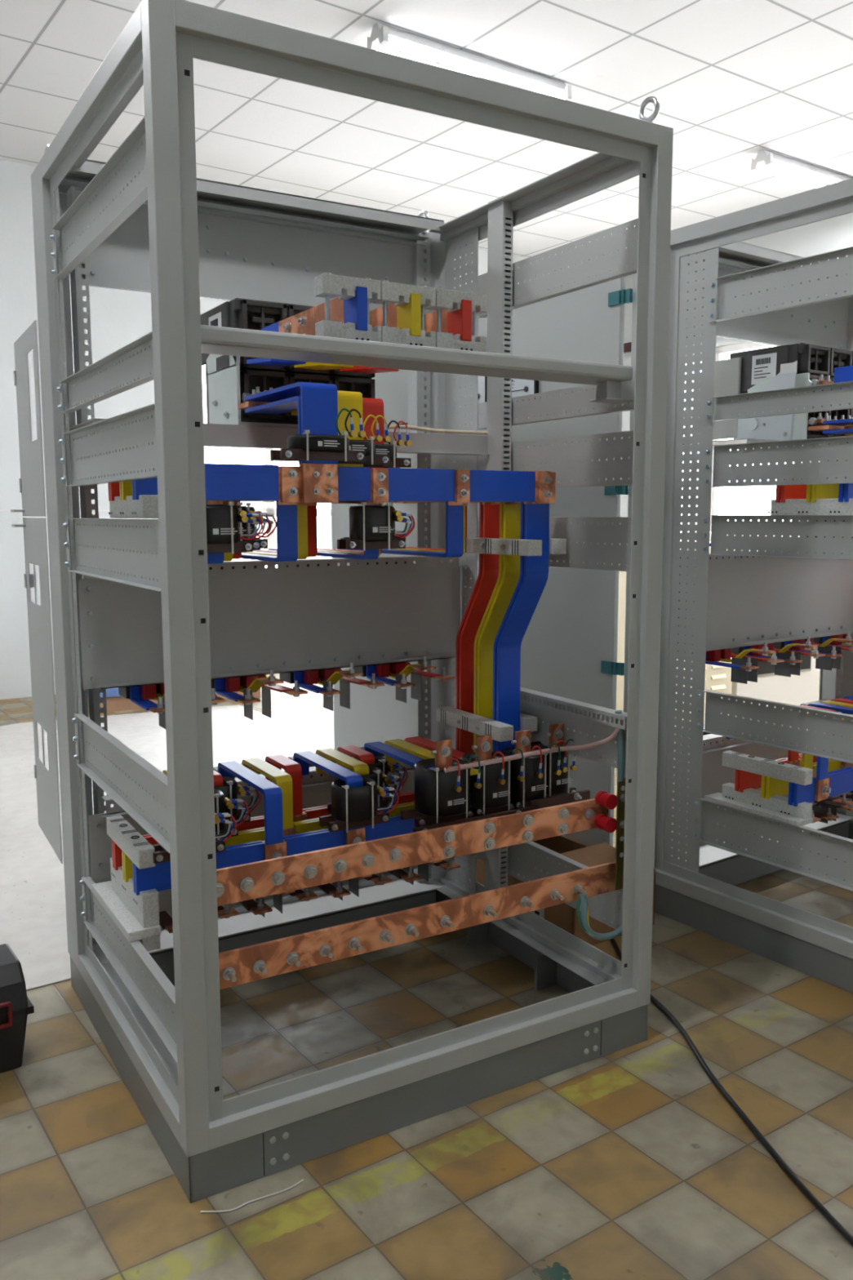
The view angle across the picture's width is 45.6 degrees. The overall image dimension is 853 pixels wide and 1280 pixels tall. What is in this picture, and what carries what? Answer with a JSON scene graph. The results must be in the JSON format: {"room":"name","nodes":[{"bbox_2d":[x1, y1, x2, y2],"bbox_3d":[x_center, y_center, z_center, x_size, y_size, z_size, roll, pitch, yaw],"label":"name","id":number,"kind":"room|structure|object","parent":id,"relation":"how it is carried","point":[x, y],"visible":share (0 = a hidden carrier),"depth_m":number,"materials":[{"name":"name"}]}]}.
{"room":"electrical room","nodes":[
{"label":"electrical room","id":0,"kind":"room"},
{"bbox_2d":[0,159,568,699],"bbox_3d":[-2.489,-1.452,7.152,10.440,3.660,0.120,-5,9,-35],"label":"wall","id":1,"kind":"structure","parent":0,"point":[118,317],"depth_m":6.94,"materials":[{"name":"white paint"}]},
{"bbox_2d":[200,314,331,568],"bbox_3d":[-0.930,-1.138,8.287,2.600,2.750,0.060,-5,9,-35],"label":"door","id":2,"kind":"structure","parent":1,"relation":"in","point":[212,455],"depth_m":8.00,"materials":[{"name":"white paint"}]},
{"bbox_2d":[0,671,852,1279],"bbox_3d":[0.763,0.809,3.742,14.000,0.001,14.000,-4,8,-31],"label":"floor","id":3,"kind":"structure","parent":0,"point":[630,1162],"depth_m":2.06,"materials":[{"name":"tile"}]},
{"bbox_2d":[0,943,34,1072],"bbox_3d":[-1.164,0.874,2.299,0.470,0.235,0.260,-5,9,-35],"label":"toolbox","id":4,"kind":"object","parent":3,"relation":"on","point":[15,1006],"visible":1,"depth_m":2.32,"materials":[{"name":"black"}]},
{"bbox_2d":[0,704,334,991],"bbox_3d":[-2.541,0.790,3.932,5.378,0.004,3.688,-5,9,-34],"label":"floor","id":5,"kind":"structure","parent":3,"relation":"on","point":[33,925],"depth_m":4.40,"materials":[{"name":"concrete"}]},
{"bbox_2d":[87,687,260,712],"bbox_3d":[-1.773,0.314,6.995,1.170,0.190,0.550,-4,8,-31],"label":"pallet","id":6,"kind":"object","parent":3,"relation":"on","point":[115,702],"visible":0.02,"depth_m":6.58,"materials":[{"name":"brown wood"}]},
{"bbox_2d":[10,0,673,1203],"bbox_3d":[-0.393,-0.154,2.767,1.192,2.157,1.729,-4,8,-31],"label":"tall cabinet","id":7,"kind":"object","parent":3,"relation":"on","point":[142,219],"depth_m":2.37,"materials":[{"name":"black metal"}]},
{"bbox_2d":[91,814,160,951],"bbox_3d":[-0.687,0.539,2.296,0.069,0.229,0.335,-4,8,-31],"label":"support","id":8,"kind":"object","parent":7,"relation":"on","point":[137,917],"visible":0.93,"depth_m":2.21,"materials":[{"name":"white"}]},
{"bbox_2d":[111,791,414,870],"bbox_3d":[-0.274,0.463,2.588,1.030,0.065,0.050,-4,8,-31],"label":"busbar","id":9,"kind":"object","parent":8,"relation":"attached to","point":[255,822],"visible":0.14,"depth_m":2.50,"materials":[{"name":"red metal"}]},
{"bbox_2d":[213,776,260,825],"bbox_3d":[-0.496,0.386,2.435,0.184,0.112,0.097,-4,8,-31],"label":"transformer","id":10,"kind":"object","parent":9,"relation":"on","point":[230,788],"visible":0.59,"depth_m":2.43,"materials":[{"name":"black plastic"}]},
{"bbox_2d":[265,754,303,822],"bbox_3d":[-0.360,0.399,2.585,0.048,0.188,0.162,-4,8,-31],"label":"bar","id":11,"kind":"object","parent":9,"relation":"attached to","point":[291,767],"visible":0.53,"depth_m":2.54,"materials":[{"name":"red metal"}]},
{"bbox_2d":[345,755,408,799],"bbox_3d":[-0.142,0.359,2.645,0.184,0.112,0.097,-4,8,-31],"label":"transformer","id":12,"kind":"object","parent":9,"relation":"on","point":[380,762],"visible":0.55,"depth_m":2.64,"materials":[{"name":"black plastic"}]},
{"bbox_2d":[455,502,499,753],"bbox_3d":[0.147,0.011,2.751,0.072,0.910,0.140,-4,8,-31],"label":"busbar riser","id":13,"kind":"object","parent":9,"relation":"attached to","point":[489,513],"visible":0.4,"depth_m":2.75,"materials":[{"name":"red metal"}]},
{"bbox_2d":[121,801,414,882],"bbox_3d":[-0.227,0.473,2.511,1.030,0.065,0.050,-4,8,-31],"label":"busbar","id":14,"kind":"object","parent":8,"relation":"attached to","point":[312,824],"visible":0.15,"depth_m":2.41,"materials":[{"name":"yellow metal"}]},
{"bbox_2d":[213,788,248,839],"bbox_3d":[-0.504,0.399,2.326,0.184,0.112,0.097,-4,8,-31],"label":"transformer","id":15,"kind":"object","parent":14,"relation":"on","point":[220,801],"visible":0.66,"depth_m":2.32,"materials":[{"name":"black plastic"}]},
{"bbox_2d":[241,757,294,835],"bbox_3d":[-0.392,0.408,2.514,0.048,0.188,0.252,-4,8,-31],"label":"bar","id":16,"kind":"object","parent":14,"relation":"attached to","point":[282,779],"visible":0.62,"depth_m":2.43,"materials":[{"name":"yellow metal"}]},
{"bbox_2d":[315,747,368,775],"bbox_3d":[-0.215,0.395,2.619,0.048,0.188,0.252,-4,8,-31],"label":"bar","id":17,"kind":"object","parent":14,"relation":"attached to","point":[357,766],"visible":0.41,"depth_m":2.59,"materials":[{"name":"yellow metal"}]},
{"bbox_2d":[327,765,404,813],"bbox_3d":[-0.151,0.372,2.536,0.184,0.112,0.097,-4,8,-31],"label":"transformer","id":18,"kind":"object","parent":14,"relation":"on","point":[375,774],"visible":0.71,"depth_m":2.53,"materials":[{"name":"black plastic"}]},
{"bbox_2d":[473,502,520,751],"bbox_3d":[0.194,0.021,2.673,0.072,0.910,0.142,-4,8,-31],"label":"busbar riser","id":19,"kind":"object","parent":14,"relation":"attached to","point":[506,584],"visible":0.46,"depth_m":2.65,"materials":[{"name":"yellow metal"}]},
{"bbox_2d":[132,815,415,895],"bbox_3d":[-0.181,0.482,2.434,1.030,0.065,0.050,-4,8,-31],"label":"busbar","id":20,"kind":"object","parent":8,"relation":"attached to","point":[157,877],"visible":0.4,"depth_m":2.33,"materials":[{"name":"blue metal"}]},
{"bbox_2d":[151,813,236,863],"bbox_3d":[-0.513,0.413,2.217,0.184,0.112,0.097,-4,8,-31],"label":"transformer","id":21,"kind":"object","parent":20,"relation":"on","point":[160,855],"visible":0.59,"depth_m":2.22,"materials":[{"name":"black plastic"}]},
{"bbox_2d":[217,760,284,860],"bbox_3d":[-0.424,0.417,2.443,0.048,0.188,0.342,-4,8,-31],"label":"bar","id":22,"kind":"object","parent":20,"relation":"attached to","point":[273,794],"visible":0.7,"depth_m":2.32,"materials":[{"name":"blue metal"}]},
{"bbox_2d":[293,751,364,844],"bbox_3d":[-0.246,0.404,2.548,0.048,0.188,0.342,-4,8,-31],"label":"bar","id":23,"kind":"object","parent":20,"relation":"attached to","point":[352,779],"visible":0.68,"depth_m":2.48,"materials":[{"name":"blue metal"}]},
{"bbox_2d":[319,777,399,832],"bbox_3d":[-0.160,0.386,2.427,0.184,0.112,0.097,-4,8,-31],"label":"transformer","id":24,"kind":"object","parent":20,"relation":"on","point":[353,807],"visible":0.99,"depth_m":2.39,"materials":[{"name":"black plastic"}]},
{"bbox_2d":[492,471,551,751],"bbox_3d":[0.240,0.030,2.596,0.072,0.910,0.142,-4,8,-31],"label":"busbar riser","id":25,"kind":"object","parent":20,"relation":"attached to","point":[535,517],"visible":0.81,"depth_m":2.58,"materials":[{"name":"blue metal"}]},
{"bbox_2d":[108,494,158,518],"bbox_3d":[-0.603,-0.273,2.084,0.035,0.045,0.267,-4,8,-31],"label":"support","id":26,"kind":"object","parent":7,"relation":"on","point":[147,505],"visible":0.87,"depth_m":2.00,"materials":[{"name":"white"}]},
{"bbox_2d":[118,683,225,728],"bbox_3d":[-0.646,0.015,2.553,0.194,0.385,0.290,-4,8,-31],"label":"case","id":27,"kind":"object","parent":7,"relation":"attached to","point":[140,695],"visible":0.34,"depth_m":2.55,"materials":[{"name":"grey metal"}]},
{"bbox_2d":[159,904,238,933],"bbox_3d":[-0.628,0.552,2.630,0.194,0.360,0.290,-4,8,-31],"label":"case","id":28,"kind":"object","parent":7,"relation":"attached to","point":[165,919],"visible":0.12,"depth_m":2.58,"materials":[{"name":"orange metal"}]},
{"bbox_2d":[208,565,307,719],"bbox_3d":[-0.455,0.001,2.667,0.194,0.385,0.290,-4,8,-31],"label":"case","id":29,"kind":"object","parent":7,"relation":"attached to","point":[225,687],"visible":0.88,"depth_m":2.63,"materials":[{"name":"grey metal"}]},
{"bbox_2d":[213,763,318,917],"bbox_3d":[-0.437,0.538,2.744,0.194,0.360,0.290,-4,8,-31],"label":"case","id":30,"kind":"object","parent":7,"relation":"attached to","point":[259,907],"visible":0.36,"depth_m":2.69,"materials":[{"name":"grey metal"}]},
{"bbox_2d":[69,418,489,455],"bbox_3d":[-0.356,-0.511,2.623,1.052,0.052,0.320,-4,8,-31],"label":"shelf","id":31,"kind":"object","parent":7,"relation":"attached to","point":[218,435],"depth_m":2.44,"materials":[{"name":"grey metal"}]},
{"bbox_2d":[200,297,375,427],"bbox_3d":[-0.360,-0.695,2.639,0.405,0.308,0.330,-4,8,-31],"label":"air circuit breaker","id":32,"kind":"object","parent":7,"relation":"on","point":[229,379],"visible":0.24,"depth_m":2.51,"materials":[{"name":"black"}]},
{"bbox_2d":[107,481,499,503],"bbox_3d":[-0.225,-0.362,2.397,1.026,0.076,0.052,-4,8,-31],"label":"busbar","id":33,"kind":"object","parent":7,"relation":"attached to","point":[113,491],"visible":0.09,"depth_m":2.14,"materials":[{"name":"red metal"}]},
{"bbox_2d":[253,502,317,557],"bbox_3d":[-0.379,-0.314,2.569,0.045,0.196,0.388,-4,8,-31],"label":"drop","id":34,"kind":"object","parent":33,"relation":"attached to","point":[312,507],"visible":0.41,"depth_m":2.42,"materials":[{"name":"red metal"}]},
{"bbox_2d":[355,397,384,504],"bbox_3d":[-0.179,-0.468,2.494,0.067,0.267,0.190,-4,8,-31],"label":"breaker link","id":35,"kind":"object","parent":33,"relation":"attached to","point":[375,406],"visible":0.2,"depth_m":2.41,"materials":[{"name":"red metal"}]},
{"bbox_2d":[363,420,412,468],"bbox_3d":[-0.135,-0.468,2.421,0.191,0.111,0.101,-4,8,-31],"label":"transformer","id":36,"kind":"object","parent":33,"relation":"attached to","point":[380,449],"visible":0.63,"depth_m":2.42,"materials":[{"name":"black plastic"}]},
{"bbox_2d":[119,480,520,503],"bbox_3d":[-0.176,-0.352,2.316,1.026,0.076,0.052,-4,8,-31],"label":"busbar","id":37,"kind":"object","parent":7,"relation":"attached to","point":[125,487],"visible":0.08,"depth_m":2.06,"materials":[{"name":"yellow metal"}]},
{"bbox_2d":[222,501,233,561],"bbox_3d":[-0.561,-0.294,2.406,0.035,0.196,0.484,-4,8,-31],"label":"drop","id":38,"kind":"object","parent":37,"relation":"attached to","point":[228,557],"visible":0.16,"depth_m":2.22,"materials":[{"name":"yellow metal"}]},
{"bbox_2d":[236,502,270,550],"bbox_3d":[-0.432,-0.247,2.213,0.164,0.106,0.085,-4,8,-31],"label":"transformer","id":39,"kind":"object","parent":38,"relation":"attached to","point":[243,530],"visible":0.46,"depth_m":2.21,"materials":[{"name":"black plastic"}]},
{"bbox_2d":[241,502,307,559],"bbox_3d":[-0.412,-0.305,2.495,0.045,0.196,0.484,-4,8,-31],"label":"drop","id":40,"kind":"object","parent":37,"relation":"attached to","point":[302,508],"visible":0.23,"depth_m":2.30,"materials":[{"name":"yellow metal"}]},
{"bbox_2d":[288,390,363,503],"bbox_3d":[-0.248,-0.456,2.398,0.073,0.267,0.284,-4,8,-31],"label":"breaker link","id":41,"kind":"object","parent":37,"relation":"attached to","point":[348,400],"visible":0.23,"depth_m":2.27,"materials":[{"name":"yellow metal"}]},
{"bbox_2d":[338,414,391,466],"bbox_3d":[-0.180,-0.451,2.284,0.191,0.111,0.101,-4,8,-31],"label":"transformer","id":42,"kind":"object","parent":37,"relation":"attached to","point":[366,446],"visible":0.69,"depth_m":2.28,"materials":[{"name":"black plastic"}]},
{"bbox_2d":[277,563,384,711],"bbox_3d":[-0.260,-0.014,2.783,0.194,0.385,0.290,-4,8,-31],"label":"case","id":43,"kind":"object","parent":7,"relation":"attached to","point":[306,680],"visible":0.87,"depth_m":2.75,"materials":[{"name":"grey metal"}]},
{"bbox_2d":[288,755,392,900],"bbox_3d":[-0.242,0.523,2.860,0.194,0.360,0.290,-4,8,-31],"label":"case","id":44,"kind":"object","parent":7,"relation":"attached to","point":[336,889],"visible":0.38,"depth_m":2.80,"materials":[{"name":"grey metal"}]},
{"bbox_2d":[131,463,555,502],"bbox_3d":[-0.125,-0.345,2.231,1.026,0.085,0.060,-4,8,-31],"label":"busbar","id":45,"kind":"object","parent":7,"relation":"attached to","point":[223,482],"visible":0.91,"depth_m":2.24,"materials":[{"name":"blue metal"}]},
{"bbox_2d":[205,501,262,553],"bbox_3d":[-0.430,-0.233,2.104,0.164,0.106,0.085,-4,8,-31],"label":"transformer","id":46,"kind":"object","parent":45,"relation":"attached to","point":[223,535],"visible":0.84,"depth_m":2.08,"materials":[{"name":"black plastic"}]},
{"bbox_2d":[240,499,297,562],"bbox_3d":[-0.445,-0.296,2.420,0.045,0.196,0.578,-4,8,-31],"label":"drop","id":47,"kind":"object","parent":45,"relation":"attached to","point":[286,512],"visible":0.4,"depth_m":2.18,"materials":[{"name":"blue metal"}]},
{"bbox_2d":[237,382,338,502],"bbox_3d":[-0.321,-0.444,2.300,0.082,0.267,0.380,-4,8,-31],"label":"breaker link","id":48,"kind":"object","parent":45,"relation":"attached to","point":[316,404],"visible":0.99,"depth_m":2.15,"materials":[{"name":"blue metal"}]},
{"bbox_2d":[270,408,365,462],"bbox_3d":[-0.228,-0.433,2.146,0.191,0.111,0.101,-4,8,-31],"label":"transformer","id":49,"kind":"object","parent":45,"relation":"attached to","point":[304,446],"visible":1,"depth_m":2.12,"materials":[{"name":"black plastic"}]},
{"bbox_2d":[268,500,379,559],"bbox_3d":[-0.269,-0.309,2.525,0.035,0.196,0.578,-4,8,-31],"label":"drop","id":50,"kind":"object","parent":45,"relation":"attached to","point":[368,553],"visible":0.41,"depth_m":2.31,"materials":[{"name":"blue metal"}]},
{"bbox_2d":[337,502,414,551],"bbox_3d":[-0.116,-0.257,2.291,0.164,0.106,0.085,-4,8,-31],"label":"transformer","id":51,"kind":"object","parent":45,"relation":"attached to","point":[371,527],"visible":1,"depth_m":2.26,"materials":[{"name":"black plastic"}]},
{"bbox_2d":[350,500,464,557],"bbox_3d":[-0.078,-0.324,2.638,0.045,0.196,0.578,-4,8,-31],"label":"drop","id":52,"kind":"object","parent":45,"relation":"attached to","point":[454,511],"visible":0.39,"depth_m":2.40,"materials":[{"name":"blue metal"}]},
{"bbox_2d":[314,271,381,342],"bbox_3d":[-0.153,-0.644,1.988,0.125,0.136,0.040,-4,8,-31],"label":"support","id":53,"kind":"object","parent":7,"relation":"on","point":[327,286],"visible":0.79,"depth_m":1.97,"materials":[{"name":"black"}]},
{"bbox_2d":[246,286,367,366],"bbox_3d":[-0.257,-0.665,2.196,0.085,0.098,0.515,-4,8,-31],"label":"breaker link","id":54,"kind":"object","parent":53,"relation":"attached to","point":[353,309],"visible":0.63,"depth_m":2.12,"materials":[{"name":"orange metal"}]},
{"bbox_2d":[364,741,435,769],"bbox_3d":[-0.051,0.332,2.623,0.042,0.066,0.400,-4,8,-31],"label":"bar","id":55,"kind":"object","parent":7,"relation":"attached to","point":[375,748],"visible":0.62,"depth_m":2.67,"materials":[{"name":"plastic"}]},
{"bbox_2d":[353,560,454,702],"bbox_3d":[-0.067,-0.029,2.897,0.194,0.385,0.290,-4,8,-31],"label":"case","id":56,"kind":"object","parent":7,"relation":"attached to","point":[399,671],"visible":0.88,"depth_m":2.86,"materials":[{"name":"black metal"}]},
{"bbox_2d":[373,280,435,346],"bbox_3d":[-0.045,-0.652,2.053,0.125,0.136,0.040,-4,8,-31],"label":"support","id":57,"kind":"object","parent":7,"relation":"on","point":[391,293],"visible":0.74,"depth_m":2.03,"materials":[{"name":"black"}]},
{"bbox_2d":[293,293,421,369],"bbox_3d":[-0.153,-0.673,2.259,0.085,0.098,0.515,-4,8,-31],"label":"breaker link","id":58,"kind":"object","parent":57,"relation":"attached to","point":[408,316],"visible":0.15,"depth_m":2.08,"materials":[{"name":"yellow metal"}]},
{"bbox_2d":[359,746,460,884],"bbox_3d":[-0.049,0.508,2.974,0.194,0.360,0.290,-4,8,-31],"label":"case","id":59,"kind":"object","parent":7,"relation":"attached to","point":[407,874],"visible":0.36,"depth_m":2.92,"materials":[{"name":"black plastic"}]},
{"bbox_2d":[218,861,616,989],"bbox_3d":[0.017,0.606,2.175,1.060,0.070,0.040,-4,8,-31],"label":"bar","id":60,"kind":"object","parent":7,"relation":"attached to","point":[243,965],"visible":0.98,"depth_m":2.15,"materials":[{"name":"metal"}]},
{"bbox_2d":[577,893,622,940],"bbox_3d":[0.423,0.650,2.410,0.165,0.127,0.031,-4,8,-31],"label":"cable","id":61,"kind":"object","parent":60,"relation":"attached to","point":[583,916],"visible":0.97,"depth_m":2.37,"materials":[{"name":"teal plastic"}]},
{"bbox_2d":[384,738,480,775],"bbox_3d":[0.007,0.329,2.649,0.042,0.066,0.416,-4,8,-31],"label":"bar","id":62,"kind":"object","parent":7,"relation":"attached to","point":[422,753],"visible":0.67,"depth_m":2.71,"materials":[{"name":"plastic"}]},
{"bbox_2d":[400,755,483,826],"bbox_3d":[0.045,0.354,2.469,0.191,0.170,0.148,-4,8,-31],"label":"transformer","id":63,"kind":"object","parent":7,"relation":"attached to","point":[440,797],"visible":0.94,"depth_m":2.43,"materials":[{"name":"black plastic"}]},
{"bbox_2d":[431,739,452,769],"bbox_3d":[0.040,0.305,2.431,0.055,0.127,0.023,-4,8,-31],"label":"tab","id":64,"kind":"object","parent":63,"relation":"attached to","point":[442,752],"visible":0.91,"depth_m":2.43,"materials":[{"name":"metal"}]},
{"bbox_2d":[444,720,622,773],"bbox_3d":[0.254,0.238,2.480,0.430,0.135,0.162,0,7,-2],"label":"cable loom","id":65,"kind":"object","parent":63,"relation":"on","point":[615,733],"visible":0.91,"depth_m":2.47,"materials":[{"name":"pink plastic"}]},
{"bbox_2d":[426,287,487,351],"bbox_3d":[0.064,-0.660,2.118,0.125,0.136,0.040,-4,8,-31],"label":"support","id":66,"kind":"object","parent":7,"relation":"on","point":[450,300],"visible":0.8,"depth_m":2.10,"materials":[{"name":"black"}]},
{"bbox_2d":[339,299,471,373],"bbox_3d":[-0.048,-0.681,2.321,0.085,0.098,0.515,-4,8,-31],"label":"breaker link","id":67,"kind":"object","parent":66,"relation":"attached to","point":[460,321],"visible":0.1,"depth_m":2.13,"materials":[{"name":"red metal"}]},
{"bbox_2d":[436,706,537,742],"bbox_3d":[0.171,0.218,2.731,0.169,0.038,0.310,-4,8,-31],"label":"clamp","id":68,"kind":"object","parent":7,"relation":"attached to","point":[500,731],"visible":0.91,"depth_m":2.68,"materials":[{"name":"plastic"}]},
{"bbox_2d":[460,748,524,817],"bbox_3d":[0.155,0.346,2.535,0.168,0.170,0.148,-4,8,-31],"label":"transformer","id":69,"kind":"object","parent":7,"relation":"attached to","point":[494,796],"visible":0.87,"depth_m":2.49,"materials":[{"name":"black plastic"}]},
{"bbox_2d":[471,734,491,761],"bbox_3d":[0.140,0.298,2.490,0.053,0.125,0.023,-4,8,-31],"label":"tab","id":70,"kind":"object","parent":69,"relation":"attached to","point":[482,747],"visible":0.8,"depth_m":2.48,"materials":[{"name":"metal"}]},
{"bbox_2d":[464,537,566,555],"bbox_3d":[0.224,-0.240,2.583,0.169,0.038,0.320,-4,8,-31],"label":"clamp","id":71,"kind":"object","parent":7,"relation":"attached to","point":[519,547],"visible":0.85,"depth_m":2.52,"materials":[{"name":"plastic"}]},
{"bbox_2d":[500,742,561,809],"bbox_3d":[0.253,0.338,2.593,0.151,0.170,0.148,-4,8,-31],"label":"transformer","id":72,"kind":"object","parent":7,"relation":"attached to","point":[534,786],"visible":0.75,"depth_m":2.55,"materials":[{"name":"black plastic"}]},
{"bbox_2d":[530,738,577,796],"bbox_3d":[0.323,0.331,2.652,0.133,0.170,0.148,-4,8,-31],"label":"transformer","id":73,"kind":"object","parent":7,"relation":"attached to","point":[557,784],"visible":0.55,"depth_m":2.61,"materials":[{"name":"black plastic"}]},
{"bbox_2d":[594,813,617,832],"bbox_3d":[0.427,0.436,2.411,0.036,0.036,0.041,-4,8,-31],"label":"insulator","id":74,"kind":"object","parent":7,"relation":"attached to","point":[608,824],"visible":1,"depth_m":2.40,"materials":[{"name":"red"}]},
{"bbox_2d":[216,798,608,906],"bbox_3d":[-0.006,0.447,2.174,1.040,0.071,0.024,-4,8,-31],"label":"bar","id":75,"kind":"object","parent":74,"relation":"attached to","point":[250,881],"visible":0.93,"depth_m":2.14,"materials":[{"name":"metal"}]},
{"bbox_2d":[614,710,625,857],"bbox_3d":[0.462,0.347,2.433,0.027,0.361,0.019,-1,7,-4],"label":"conduit","id":76,"kind":"object","parent":7,"relation":"attached to","point":[621,735],"visible":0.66,"depth_m":2.42,"materials":[{"name":"teal"}]},
{"bbox_2d":[453,177,852,992],"bbox_3d":[1.059,-0.261,3.581,1.181,2.162,2.142,-5,9,-36],"label":"tall cabinet","id":77,"kind":"object","parent":3,"relation":"on","point":[722,286],"visible":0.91,"depth_m":3.07,"materials":[{"name":"grey metal"}]},
{"bbox_2d":[677,556,784,684],"bbox_3d":[0.967,-0.068,3.196,0.194,0.385,0.290,-5,9,-36],"label":"wiring","id":78,"kind":"object","parent":77,"relation":"attached to","point":[744,668],"visible":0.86,"depth_m":3.15,"materials":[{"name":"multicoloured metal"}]},
{"bbox_2d":[704,750,813,826],"bbox_3d":[0.958,0.419,2.930,0.065,0.154,0.325,-5,9,-36],"label":"support","id":79,"kind":"object","parent":77,"relation":"on","point":[777,807],"visible":0.99,"depth_m":2.90,"materials":[{"name":"grey"}]},
{"bbox_2d":[734,753,841,792],"bbox_3d":[1.340,0.376,3.263,1.030,0.065,0.050,-5,9,-36],"label":"busbar","id":80,"kind":"object","parent":79,"relation":"attached to","point":[744,780],"visible":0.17,"depth_m":2.98,"materials":[{"name":"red metal"}]},
{"bbox_2d":[760,759,852,799],"bbox_3d":[1.393,0.385,3.191,1.030,0.065,0.050,-5,9,-36],"label":"busbar","id":81,"kind":"object","parent":79,"relation":"attached to","point":[771,786],"visible":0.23,"depth_m":2.91,"materials":[{"name":"yellow metal"}]},
{"bbox_2d":[788,766,852,806],"bbox_3d":[1.445,0.394,3.118,1.030,0.065,0.050,-5,9,-36],"label":"busbar","id":82,"kind":"object","parent":79,"relation":"attached to","point":[840,780],"visible":0.84,"depth_m":2.91,"materials":[{"name":"blue metal"}]},
{"bbox_2d":[726,719,831,801],"bbox_3d":[1.036,0.346,2.986,0.048,0.188,0.342,-5,9,-36],"label":"bar","id":83,"kind":"object","parent":82,"relation":"attached to","point":[822,770],"visible":0.45,"depth_m":2.86,"materials":[{"name":"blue metal"}]},
{"bbox_2d":[683,438,847,461],"bbox_3d":[1.244,-0.597,3.291,1.052,0.052,0.320,-5,9,-36],"label":"crossbar","id":84,"kind":"object","parent":77,"relation":"attached to","point":[745,452],"depth_m":2.94,"materials":[{"name":"grey metal"}]},
{"bbox_2d":[698,342,852,444],"bbox_3d":[1.199,-0.788,3.358,0.405,0.308,0.460,-5,9,-36],"label":"air circuit breaker","id":85,"kind":"object","parent":77,"relation":"on","point":[802,364],"visible":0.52,"depth_m":3.19,"materials":[{"name":"black metal"}]},
{"bbox_2d":[728,555,826,676],"bbox_3d":[1.147,-0.085,3.326,0.194,0.385,0.290,-5,9,-36],"label":"wiring","id":86,"kind":"object","parent":77,"relation":"attached to","point":[792,664],"visible":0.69,"depth_m":3.28,"materials":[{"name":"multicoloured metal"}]},
{"bbox_2d":[775,478,806,502],"bbox_3d":[1.396,-0.450,3.077,1.026,0.076,0.052,-5,9,-36],"label":"busbar","id":87,"kind":"object","parent":77,"relation":"attached to","point":[784,492],"visible":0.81,"depth_m":2.80,"materials":[{"name":"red metal"}]},
{"bbox_2d":[768,497,852,515],"bbox_3d":[1.047,-0.357,2.732,0.035,0.045,0.267,-5,9,-36],"label":"support","id":88,"kind":"object","parent":77,"relation":"in","point":[796,506],"visible":0.91,"depth_m":2.72,"materials":[{"name":"grey"}]},
{"bbox_2d":[773,631,852,670],"bbox_3d":[1.331,-0.102,3.458,0.194,0.385,0.290,-5,9,-36],"label":"wiring","id":89,"kind":"object","parent":77,"relation":"attached to","point":[832,660],"visible":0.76,"depth_m":3.41,"materials":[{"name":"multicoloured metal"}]},
{"bbox_2d":[782,707,852,823],"bbox_3d":[1.348,0.435,3.537,0.194,0.360,0.290,-5,9,-36],"label":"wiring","id":90,"kind":"object","parent":77,"relation":"attached to","point":[828,811],"visible":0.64,"depth_m":3.48,"materials":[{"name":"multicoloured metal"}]},
{"bbox_2d":[806,476,839,502],"bbox_3d":[1.451,-0.441,3.000,1.026,0.076,0.052,-5,9,-36],"label":"busbar","id":91,"kind":"object","parent":77,"relation":"attached to","point":[814,491],"visible":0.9,"depth_m":2.72,"materials":[{"name":"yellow metal"}]},
{"bbox_2d":[838,476,852,502],"bbox_3d":[1.510,-0.434,2.920,1.026,0.085,0.061,-5,9,-36],"label":"busbar","id":92,"kind":"object","parent":77,"relation":"attached to","point":[846,490],"visible":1,"depth_m":2.63,"materials":[{"name":"blue metal"}]},
{"bbox_2d":[808,415,852,435],"bbox_3d":[1.308,-0.531,2.972,0.082,0.267,0.380,-5,9,-36],"label":"breaker link","id":93,"kind":"object","parent":92,"relation":"attached to","point":[834,428],"visible":1,"depth_m":3.04,"materials":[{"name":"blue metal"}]},
{"bbox_2d":[616,540,735,726],"bbox_3d":[1.388,-0.035,6.064,0.750,1.100,0.512,-4,8,-31],"label":"base cabinet","id":94,"kind":"object","parent":3,"relation":"on","point":[717,678],"visible":0.06,"depth_m":5.84,"materials":[{"name":"metal"}]},
{"bbox_2d":[610,937,852,1245],"bbox_3d":[0.626,0.956,2.510,0.060,0.012,2.033,-1,7,-10],"label":"power cable","id":95,"kind":"object","parent":3,"relation":"on","point":[779,1159],"visible":0.77,"depth_m":2.08,"materials":[{"name":"black plastic"}]},
{"bbox_2d":[688,531,819,707],"bbox_3d":[2.071,-0.112,6.465,0.760,1.150,0.516,-4,8,-31],"label":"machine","id":96,"kind":"object","parent":3,"relation":"on","point":[795,690],"visible":0.17,"depth_m":6.33,"materials":[{"name":"white"}]},
{"bbox_2d":[0,0,852,266],"bbox_3d":[0.747,-2.721,3.122,12.200,0.001,12.300,-4,8,-31],"label":"ceiling","id":97,"kind":"structure","parent":0,"point":[733,81],"depth_m":5.69,"materials":[{"name":"tile"}]},
{"bbox_2d":[367,22,571,101],"bbox_3d":[0.247,-2.922,5.170,1.200,0.105,0.150,-5,9,-35],"label":"lamp","id":98,"kind":"object","parent":97,"relation":"attached to","point":[382,34],"visible":0.78,"depth_m":5.07,"materials":[{"name":"white metal"}]},
{"bbox_2d":[751,149,851,187],"bbox_3d":[2.642,-3.137,6.860,1.200,0.105,0.150,-5,9,-35],"label":"lamp","id":99,"kind":"object","parent":97,"relation":"attached to","point":[768,158],"visible":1,"depth_m":6.69,"materials":[{"name":"white metal"}]},
{"bbox_2d":[620,212,852,671],"bbox_3d":[4.713,-1.307,5.860,0.120,3.660,10.260,-5,9,-35],"label":"wall","id":100,"kind":"structure","parent":0,"point":[833,233],"depth_m":8.06,"materials":[{"name":"paint"}]},
{"bbox_2d":[680,342,803,540],"bbox_3d":[2.546,-1.628,8.929,0.060,1.850,1.900,-5,9,-35],"label":"window","id":101,"kind":"structure","parent":100,"relation":"in","point":[752,500],"depth_m":8.73,"materials":[{"name":"white paint"}]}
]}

